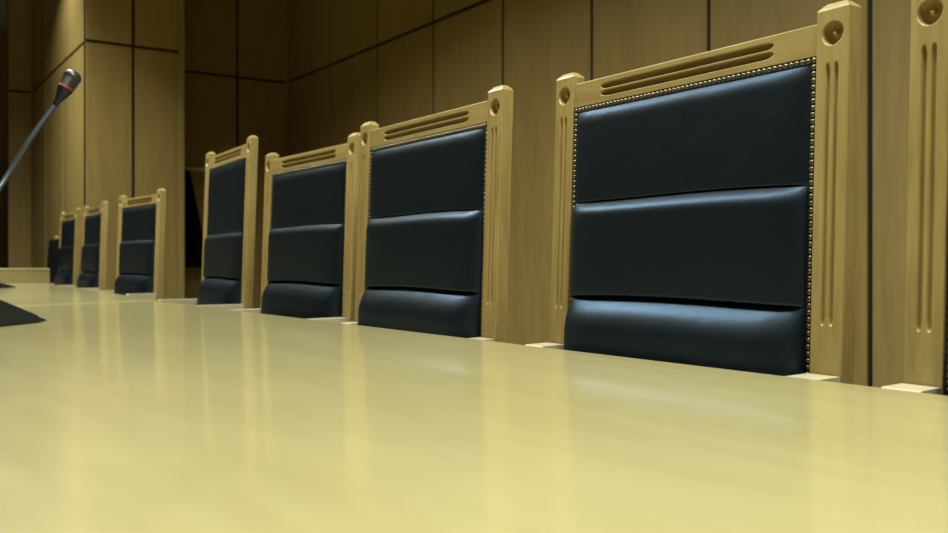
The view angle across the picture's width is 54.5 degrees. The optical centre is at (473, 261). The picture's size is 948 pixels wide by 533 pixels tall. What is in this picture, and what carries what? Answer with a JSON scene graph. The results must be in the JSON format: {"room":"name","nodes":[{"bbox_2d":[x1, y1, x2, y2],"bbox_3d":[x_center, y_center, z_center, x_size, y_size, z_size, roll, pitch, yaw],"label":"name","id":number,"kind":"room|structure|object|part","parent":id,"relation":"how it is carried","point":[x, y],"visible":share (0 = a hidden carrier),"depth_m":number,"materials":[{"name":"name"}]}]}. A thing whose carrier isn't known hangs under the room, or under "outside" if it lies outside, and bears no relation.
{"room":"courtroom","nodes":[
{"label":"courtroom","id":0,"kind":"room"},
{"bbox_2d":[0,30,6,267],"bbox_3d":[-7.495,-0.845,8.876,5.500,3.500,0.100,0,0,-34],"label":"wall","id":1,"kind":"structure","parent":0,"point":[3,33],"depth_m":10.31,"materials":[{"name":"brown wood"}]},
{"bbox_2d":[0,0,6,30],"bbox_3d":[-2.509,-2.645,3.048,7.450,0.100,15.340,0,0,-34],"label":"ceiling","id":2,"kind":"structure","parent":0,"point":[3,3],"depth_m":9.70,"materials":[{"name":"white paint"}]},
{"bbox_2d":[7,0,30,267],"bbox_3d":[-4.342,-0.845,8.784,0.195,3.500,0.080,0,0,-34],"label":"wall pier","id":3,"kind":"object","parent":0,"point":[18,11],"visible":0.69,"depth_m":8.75,"materials":[{"name":"brown wood"}]},
{"bbox_2d":[31,0,96,274],"bbox_3d":[-3.507,-0.845,7.792,0.080,3.500,2.498,0,0,-34],"label":"wall","id":4,"kind":"structure","parent":0,"point":[58,169],"depth_m":7.74,"materials":[{"name":"brown wood"}]},
{"bbox_2d":[84,0,178,298],"bbox_3d":[-2.577,-0.845,6.946,0.675,3.500,0.080,0,0,-34],"label":"wall","id":5,"kind":"structure","parent":0,"point":[132,69],"depth_m":6.92,"materials":[{"name":"brown wood"}]},
{"bbox_2d":[179,0,184,298],"bbox_3d":[-2.268,-0.845,7.126,0.040,3.500,0.048,0,0,-34],"label":"trim","id":6,"kind":"structure","parent":5,"relation":"attached to","point":[181,2],"depth_m":7.11,"materials":[{"name":"brown wood"}]},
{"bbox_2d":[185,0,286,308],"bbox_3d":[-2.275,-0.845,7.977,1.350,3.500,0.080,0,0,-34],"label":"wall","id":7,"kind":"structure","parent":0,"point":[236,50],"depth_m":8.04,"materials":[{"name":"brown wood"}]},
{"bbox_2d":[185,167,204,172],"bbox_3d":[-2.385,-0.765,7.711,0.310,0.028,0.240,0,0,-34],"label":"rail","id":8,"kind":"object","parent":7,"relation":"attached to","point":[201,170],"visible":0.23,"depth_m":7.62,"materials":[{"name":"brown wood"}]},
{"bbox_2d":[185,170,202,267],"bbox_3d":[-2.329,-0.350,7.619,0.260,0.800,0.082,0,0,-34],"label":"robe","id":9,"kind":"object","parent":8,"relation":"hanging from","point":[193,229],"visible":0.58,"depth_m":7.59,"materials":[{"name":"black fabric"}]},
{"bbox_2d":[287,0,910,387],"bbox_3d":[1.528,-0.845,3.618,0.080,3.500,11.401,0,0,-34],"label":"wall","id":10,"kind":"structure","parent":0,"point":[351,64],"depth_m":5.23,"materials":[{"name":"brown wood"}]},
{"bbox_3d":[-2.509,0.955,3.048,7.450,0.100,15.340,0,0,-34],"label":"floor","id":11,"kind":"structure","parent":0,"visible":0},
{"bbox_2d":[0,268,49,282],"bbox_3d":[-4.285,0.476,5.983,2.786,0.857,0.168,0,0,-34],"label":"desk","id":12,"kind":"object","parent":11,"relation":"on","point":[7,275],"visible":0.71,"depth_m":6.60,"materials":[{"name":"brown wood"}]},
{"bbox_2d":[47,236,58,282],"bbox_3d":[-3.394,0.349,7.024,0.534,1.112,0.714,0,0,-34],"label":"chair","id":13,"kind":"object","parent":11,"relation":"on","point":[53,248],"visible":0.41,"depth_m":7.13,"materials":[{"name":"black leather"}]},
{"bbox_2d":[41,208,80,285],"bbox_3d":[-3.049,0.271,6.323,0.539,1.268,0.640,0,0,-33],"label":"chair","id":14,"kind":"object","parent":11,"relation":"on","point":[67,274],"visible":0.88,"depth_m":6.29,"materials":[{"name":"brown wood"}]},
{"bbox_3d":[-3.009,0.271,6.701,0.057,1.268,0.052,0,0,-33],"label":"post","id":15,"kind":"part","parent":14,"relation":"part of","materials":[{"name":"brown wood"}]},
{"bbox_2d":[54,270,72,284],"bbox_3d":[-2.876,0.233,6.437,0.076,0.343,0.515,0,0,-33],"label":"cushion","id":16,"kind":"object","parent":14,"relation":"on","point":[63,277],"depth_m":6.29,"materials":[{"name":"black leather"}]},
{"bbox_2d":[58,246,73,270],"bbox_3d":[-2.858,-0.023,6.448,0.046,0.176,0.515,0,0,-33],"label":"cushion","id":17,"kind":"object","parent":14,"relation":"on","point":[66,253],"depth_m":6.34,"materials":[{"name":"black leather"}]},
{"bbox_2d":[61,220,74,245],"bbox_3d":[-2.846,-0.194,6.456,0.029,0.171,0.515,0,0,-33],"label":"cushion","id":18,"kind":"object","parent":14,"relation":"on","point":[67,226],"depth_m":6.41,"materials":[{"name":"black leather"}]},
{"bbox_3d":[-2.836,-0.315,6.463,0.026,0.046,0.536,0,0,-33],"label":"rail","id":19,"kind":"part","parent":14,"relation":"part of","materials":[{"name":"brown wood"}]},
{"bbox_3d":[-2.686,0.271,6.210,0.057,1.268,0.052,0,0,-33],"label":"post","id":20,"kind":"part","parent":14,"relation":"part of","materials":[{"name":"brown wood"}]},
{"bbox_2d":[0,283,153,305],"bbox_3d":[-2.666,0.529,4.436,1.641,0.752,4.204,0,0,-34],"label":"desk","id":21,"kind":"object","parent":11,"relation":"on","point":[22,294],"visible":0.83,"depth_m":4.03,"materials":[{"name":"brown wood"}]},
{"bbox_2d":[0,283,14,287],"bbox_3d":[-2.968,-0.036,5.259,0.596,0.376,0.316,0,0,-5],"label":"gooseneck microphone","id":22,"kind":"object","parent":21,"relation":"on","point":[2,285],"visible":1,"depth_m":5.30,"materials":[{"name":"grey plastic"}]},
{"bbox_2d":[63,201,107,290],"bbox_3d":[-2.578,0.271,5.603,0.539,1.268,0.640,0,0,-33],"label":"chair","id":23,"kind":"object","parent":11,"relation":"on","point":[92,277],"visible":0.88,"depth_m":5.57,"materials":[{"name":"brown wood"}]},
{"bbox_3d":[-2.535,0.271,5.981,0.057,1.268,0.052,0,0,-33],"label":"post","id":24,"kind":"part","parent":23,"relation":"part of","materials":[{"name":"brown wood"}]},
{"bbox_2d":[77,271,98,287],"bbox_3d":[-2.404,0.233,5.715,0.076,0.343,0.515,0,0,-33],"label":"cushion","id":25,"kind":"object","parent":23,"relation":"on","point":[87,279],"depth_m":5.58,"materials":[{"name":"black leather"}]},
{"bbox_3d":[-2.440,0.231,5.343,0.490,0.148,0.052,0,0,-33],"label":"armrest","id":26,"kind":"part","parent":23,"relation":"part of","materials":[{"name":"beige wood"}]},
{"bbox_2d":[81,243,99,271],"bbox_3d":[-2.386,-0.023,5.727,0.046,0.176,0.515,0,0,-33],"label":"cushion","id":27,"kind":"object","parent":23,"relation":"on","point":[90,258],"depth_m":5.63,"materials":[{"name":"black leather"}]},
{"bbox_2d":[84,215,100,244],"bbox_3d":[-2.374,-0.194,5.735,0.029,0.171,0.515,0,0,-33],"label":"cushion","id":28,"kind":"object","parent":23,"relation":"on","point":[92,223],"depth_m":5.70,"materials":[{"name":"black leather"}]},
{"bbox_3d":[-2.364,-0.315,5.742,0.026,0.046,0.536,0,0,-33],"label":"rail","id":29,"kind":"part","parent":23,"relation":"part of","materials":[{"name":"brown wood"}]},
{"bbox_3d":[-2.216,0.271,5.487,0.057,1.268,0.052,0,0,-33],"label":"post","id":30,"kind":"part","parent":23,"relation":"part of","materials":[{"name":"brown wood"}]},
{"bbox_2d":[99,188,165,300],"bbox_3d":[-1.937,0.271,4.644,0.539,1.268,0.640,0,0,-39],"label":"chair","id":31,"kind":"object","parent":11,"relation":"on","point":[141,220],"visible":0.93,"depth_m":4.68,"materials":[{"name":"brown wood"}]},
{"bbox_3d":[-2.139,0.231,4.859,0.490,0.148,0.052,0,0,-39],"label":"armrest","id":32,"kind":"part","parent":31,"relation":"part of","materials":[{"name":"beige wood"}]},
{"bbox_3d":[-1.932,0.271,5.025,0.057,1.268,0.052,0,0,-39],"label":"post","id":33,"kind":"part","parent":31,"relation":"part of","materials":[{"name":"brown wood"}]},
{"bbox_2d":[114,273,153,294],"bbox_3d":[-1.775,0.233,4.774,0.076,0.343,0.515,0,0,-39],"label":"cushion","id":34,"kind":"object","parent":31,"relation":"on","point":[125,283],"depth_m":4.69,"materials":[{"name":"black leather"}]},
{"bbox_2d":[118,240,154,274],"bbox_3d":[-1.758,-0.023,4.787,0.046,0.176,0.515,0,0,-39],"label":"cushion","id":35,"kind":"object","parent":31,"relation":"on","point":[136,257],"depth_m":4.72,"materials":[{"name":"black leather"}]},
{"bbox_2d":[121,206,155,240],"bbox_3d":[-1.747,-0.194,4.796,0.029,0.171,0.515,0,0,-39],"label":"cushion","id":36,"kind":"object","parent":31,"relation":"on","point":[138,223],"depth_m":4.77,"materials":[{"name":"black leather"}]},
{"bbox_3d":[-1.737,-0.315,4.804,0.026,0.046,0.536,0,0,-39],"label":"rail","id":37,"kind":"part","parent":31,"relation":"part of","materials":[{"name":"brown wood"}]},
{"bbox_3d":[-1.773,0.231,4.399,0.490,0.148,0.052,0,0,-39],"label":"armrest","id":38,"kind":"part","parent":31,"relation":"part of","materials":[{"name":"beige wood"}]},
{"bbox_3d":[-1.565,0.271,4.565,0.057,1.268,0.052,0,0,-39],"label":"post","id":39,"kind":"part","parent":31,"relation":"part of","materials":[{"name":"brown wood"}]},
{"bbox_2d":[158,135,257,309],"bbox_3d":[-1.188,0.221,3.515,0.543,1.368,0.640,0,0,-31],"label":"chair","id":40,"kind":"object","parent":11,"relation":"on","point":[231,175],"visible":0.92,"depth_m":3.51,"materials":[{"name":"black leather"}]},
{"bbox_3d":[-1.360,0.231,3.755,0.490,0.148,0.052,0,0,-31],"label":"armrest","id":41,"kind":"part","parent":40,"relation":"part of","materials":[{"name":"beige wood"}]},
{"bbox_3d":[-1.130,0.221,3.891,0.060,1.368,0.052,0,0,-31],"label":"post","id":42,"kind":"part","parent":40,"relation":"part of","materials":[{"name":"brown wood"}]},
{"bbox_3d":[-1.061,0.231,3.249,0.490,0.148,0.052,0,0,-31],"label":"armrest","id":43,"kind":"part","parent":40,"relation":"part of","materials":[{"name":"beige wood"}]},
{"bbox_2d":[197,277,241,304],"bbox_3d":[-1.011,0.233,3.620,0.076,0.343,0.515,0,0,-31],"label":"cushion","id":44,"kind":"object","parent":40,"relation":"on","point":[212,290],"depth_m":3.51,"materials":[{"name":"black leather"}]},
{"bbox_2d":[203,233,242,278],"bbox_3d":[-0.993,-0.023,3.631,0.046,0.176,0.515,0,0,-31],"label":"cushion","id":45,"kind":"object","parent":40,"relation":"on","point":[223,252],"depth_m":3.55,"materials":[{"name":"black leather"}]},
{"bbox_2d":[207,159,245,234],"bbox_3d":[-0.979,-0.245,3.639,0.033,0.272,0.515,0,0,-31],"label":"cushion","id":46,"kind":"object","parent":40,"relation":"on","point":[226,180],"depth_m":3.59,"materials":[{"name":"black leather"}]},
{"bbox_3d":[-0.967,-0.416,3.646,0.026,0.046,0.536,0,0,-31],"label":"rail","id":47,"kind":"part","parent":40,"relation":"part of","materials":[{"name":"brown wood"}]},
{"bbox_3d":[-0.831,0.221,3.385,0.061,1.368,0.052,0,0,-31],"label":"post","id":48,"kind":"part","parent":40,"relation":"part of","materials":[{"name":"brown wood"}]},
{"bbox_2d":[232,132,359,322],"bbox_3d":[-0.711,0.271,2.688,0.539,1.268,0.640,0,0,-36],"label":"chair","id":49,"kind":"object","parent":11,"relation":"on","point":[310,216],"visible":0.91,"depth_m":2.74,"materials":[{"name":"black leather"}]},
{"bbox_3d":[-0.902,0.231,2.913,0.490,0.148,0.052,0,0,-36],"label":"armrest","id":50,"kind":"part","parent":49,"relation":"part of","materials":[{"name":"beige wood"}]},
{"bbox_3d":[-0.686,0.271,3.067,0.057,1.268,0.052,0,0,-36],"label":"post","id":51,"kind":"part","parent":49,"relation":"part of","materials":[{"name":"brown wood"}]},
{"bbox_2d":[261,281,341,318],"bbox_3d":[-0.543,0.233,2.808,0.076,0.343,0.515,0,0,-36],"label":"cushion","id":52,"kind":"object","parent":49,"relation":"on","point":[296,299],"depth_m":2.72,"materials":[{"name":"black leather"}]},
{"bbox_2d":[267,224,343,283],"bbox_3d":[-0.526,-0.023,2.821,0.046,0.176,0.515,0,0,-36],"label":"cushion","id":53,"kind":"object","parent":49,"relation":"on","point":[296,253],"depth_m":2.76,"materials":[{"name":"black leather"}]},
{"bbox_2d":[271,163,345,227],"bbox_3d":[-0.514,-0.194,2.829,0.029,0.171,0.515,0,0,-36],"label":"cushion","id":54,"kind":"object","parent":49,"relation":"on","point":[313,195],"depth_m":2.79,"materials":[{"name":"black leather"}]},
{"bbox_3d":[-0.504,-0.315,2.836,0.026,0.046,0.536,0,0,-36],"label":"rail","id":55,"kind":"part","parent":49,"relation":"part of","materials":[{"name":"brown wood"}]},
{"bbox_3d":[-0.560,0.231,2.434,0.490,0.148,0.052,0,0,-36],"label":"armrest","id":56,"kind":"part","parent":49,"relation":"part of","materials":[{"name":"beige wood"}]},
{"bbox_3d":[-0.344,0.271,2.589,0.057,1.268,0.052,0,0,-36],"label":"post","id":57,"kind":"part","parent":49,"relation":"part of","materials":[{"name":"brown wood"}]},
{"bbox_2d":[342,85,512,342],"bbox_3d":[-0.321,0.271,2.008,0.539,1.268,0.640,0,0,-34],"label":"chair","id":58,"kind":"object","parent":11,"relation":"on","point":[433,225],"visible":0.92,"depth_m":2.04,"materials":[{"name":"black leather"}]},
{"bbox_3d":[-0.504,0.231,2.239,0.490,0.148,0.052,0,0,-34],"label":"armrest","id":59,"kind":"part","parent":58,"relation":"part of","materials":[{"name":"beige wood"}]},
{"bbox_3d":[-0.284,0.271,2.386,0.057,1.268,0.052,0,0,-34],"label":"post","id":60,"kind":"part","parent":58,"relation":"part of","materials":[{"name":"brown wood"}]},
{"bbox_2d":[358,287,480,337],"bbox_3d":[-0.148,0.233,2.123,0.076,0.343,0.515,0,0,-34],"label":"cushion","id":61,"kind":"object","parent":58,"relation":"on","point":[446,311],"depth_m":2.03,"materials":[{"name":"black leather"}]},
{"bbox_2d":[365,210,482,292],"bbox_3d":[-0.131,-0.023,2.135,0.046,0.176,0.515,0,0,-34],"label":"cushion","id":62,"kind":"object","parent":58,"relation":"on","point":[407,251],"depth_m":2.07,"materials":[{"name":"black leather"}]},
{"bbox_2d":[369,128,485,218],"bbox_3d":[-0.119,-0.194,2.143,0.029,0.171,0.515,0,0,-34],"label":"cushion","id":63,"kind":"object","parent":58,"relation":"on","point":[441,174],"depth_m":2.09,"materials":[{"name":"black leather"}]},
{"bbox_3d":[-0.108,-0.315,2.150,0.026,0.046,0.536,0,0,-34],"label":"rail","id":64,"kind":"part","parent":58,"relation":"part of","materials":[{"name":"brown wood"}]},
{"bbox_3d":[-0.178,0.231,1.750,0.490,0.148,0.052,0,0,-34],"label":"armrest","id":65,"kind":"part","parent":58,"relation":"part of","materials":[{"name":"beige wood"}]},
{"bbox_3d":[0.043,0.271,1.897,0.057,1.268,0.052,0,0,-34],"label":"post","id":66,"kind":"part","parent":58,"relation":"part of","materials":[{"name":"brown wood"}]},
{"bbox_2d":[0,300,947,532],"bbox_3d":[-0.386,0.530,1.057,1.643,0.750,5.385,0,0,-34],"label":"desk","id":67,"kind":"object","parent":11,"relation":"on","point":[148,416],"visible":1,"depth_m":0.80,"materials":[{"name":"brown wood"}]},
{"bbox_2d":[0,69,80,325],"bbox_3d":[-1.177,-0.180,2.298,0.182,0.667,0.411,0,0,11],"label":"gooseneck microphone","id":68,"kind":"object","parent":67,"relation":"on","point":[10,314],"visible":1,"depth_m":2.40,"materials":[{"name":"grey plastic"}]},
{"bbox_2d":[0,300,37,315],"bbox_3d":[-1.189,0.114,2.271,0.146,0.050,0.143,0,0,11],"label":"microphone base","id":69,"kind":"object","parent":68,"relation":"attached to","point":[6,309],"depth_m":2.23,"materials":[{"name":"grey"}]},
{"bbox_2d":[526,0,861,384],"bbox_3d":[0.136,0.271,1.393,0.539,1.268,0.640,0,0,-34],"label":"chair","id":70,"kind":"object","parent":11,"relation":"on","point":[705,204],"visible":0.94,"depth_m":1.42,"materials":[{"name":"black leather"}]},
{"bbox_3d":[-0.047,0.231,1.624,0.490,0.148,0.052,0,0,-34],"label":"armrest","id":71,"kind":"part","parent":70,"relation":"part of","materials":[{"name":"beige wood"}]},
{"bbox_3d":[0.174,0.271,1.771,0.057,1.268,0.052,0,0,-34],"label":"post","id":72,"kind":"part","parent":70,"relation":"part of","materials":[{"name":"brown wood"}]},
{"bbox_2d":[564,297,805,375],"bbox_3d":[0.309,0.233,1.508,0.076,0.343,0.515,0,0,-34],"label":"cushion","id":73,"kind":"object","parent":70,"relation":"on","point":[763,335],"depth_m":1.42,"materials":[{"name":"black leather"}]},
{"bbox_2d":[570,186,808,306],"bbox_3d":[0.326,-0.023,1.519,0.046,0.176,0.515,0,0,-34],"label":"cushion","id":74,"kind":"object","parent":70,"relation":"on","point":[662,246],"depth_m":1.46,"materials":[{"name":"black leather"}]},
{"bbox_2d":[575,66,810,202],"bbox_3d":[0.338,-0.194,1.527,0.029,0.171,0.515,0,0,-34],"label":"cushion","id":75,"kind":"object","parent":70,"relation":"on","point":[746,133],"depth_m":1.47,"materials":[{"name":"black leather"}]},
{"bbox_3d":[0.349,-0.315,1.534,0.026,0.046,0.536,0,0,-34],"label":"rail","id":76,"kind":"part","parent":70,"relation":"part of","materials":[{"name":"brown wood"}]},
{"bbox_3d":[0.279,0.231,1.134,0.490,0.148,0.052,0,0,-34],"label":"armrest","id":77,"kind":"part","parent":70,"relation":"part of","materials":[{"name":"beige wood"}]},
{"bbox_3d":[0.500,0.271,1.281,0.057,1.268,0.052,0,0,-34],"label":"post","id":78,"kind":"part","parent":70,"relation":"part of","materials":[{"name":"brown wood"}]},
{"bbox_2d":[881,0,947,395],"bbox_3d":[0.544,0.271,0.796,0.539,1.268,0.640,0,0,-34],"label":"chair","id":79,"kind":"object","parent":11,"relation":"on","point":[926,297],"visible":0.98,"depth_m":1.17,"materials":[{"name":"brown wood"}]},
{"bbox_3d":[0.361,0.231,1.027,0.490,0.148,0.052,0,0,-34],"label":"armrest","id":80,"kind":"part","parent":79,"relation":"part of","materials":[{"name":"beige wood"}]},
{"bbox_3d":[0.582,0.271,1.174,0.057,1.268,0.052,0,0,-34],"label":"post","id":81,"kind":"part","parent":79,"relation":"part of","materials":[{"name":"brown wood"}]}
]}

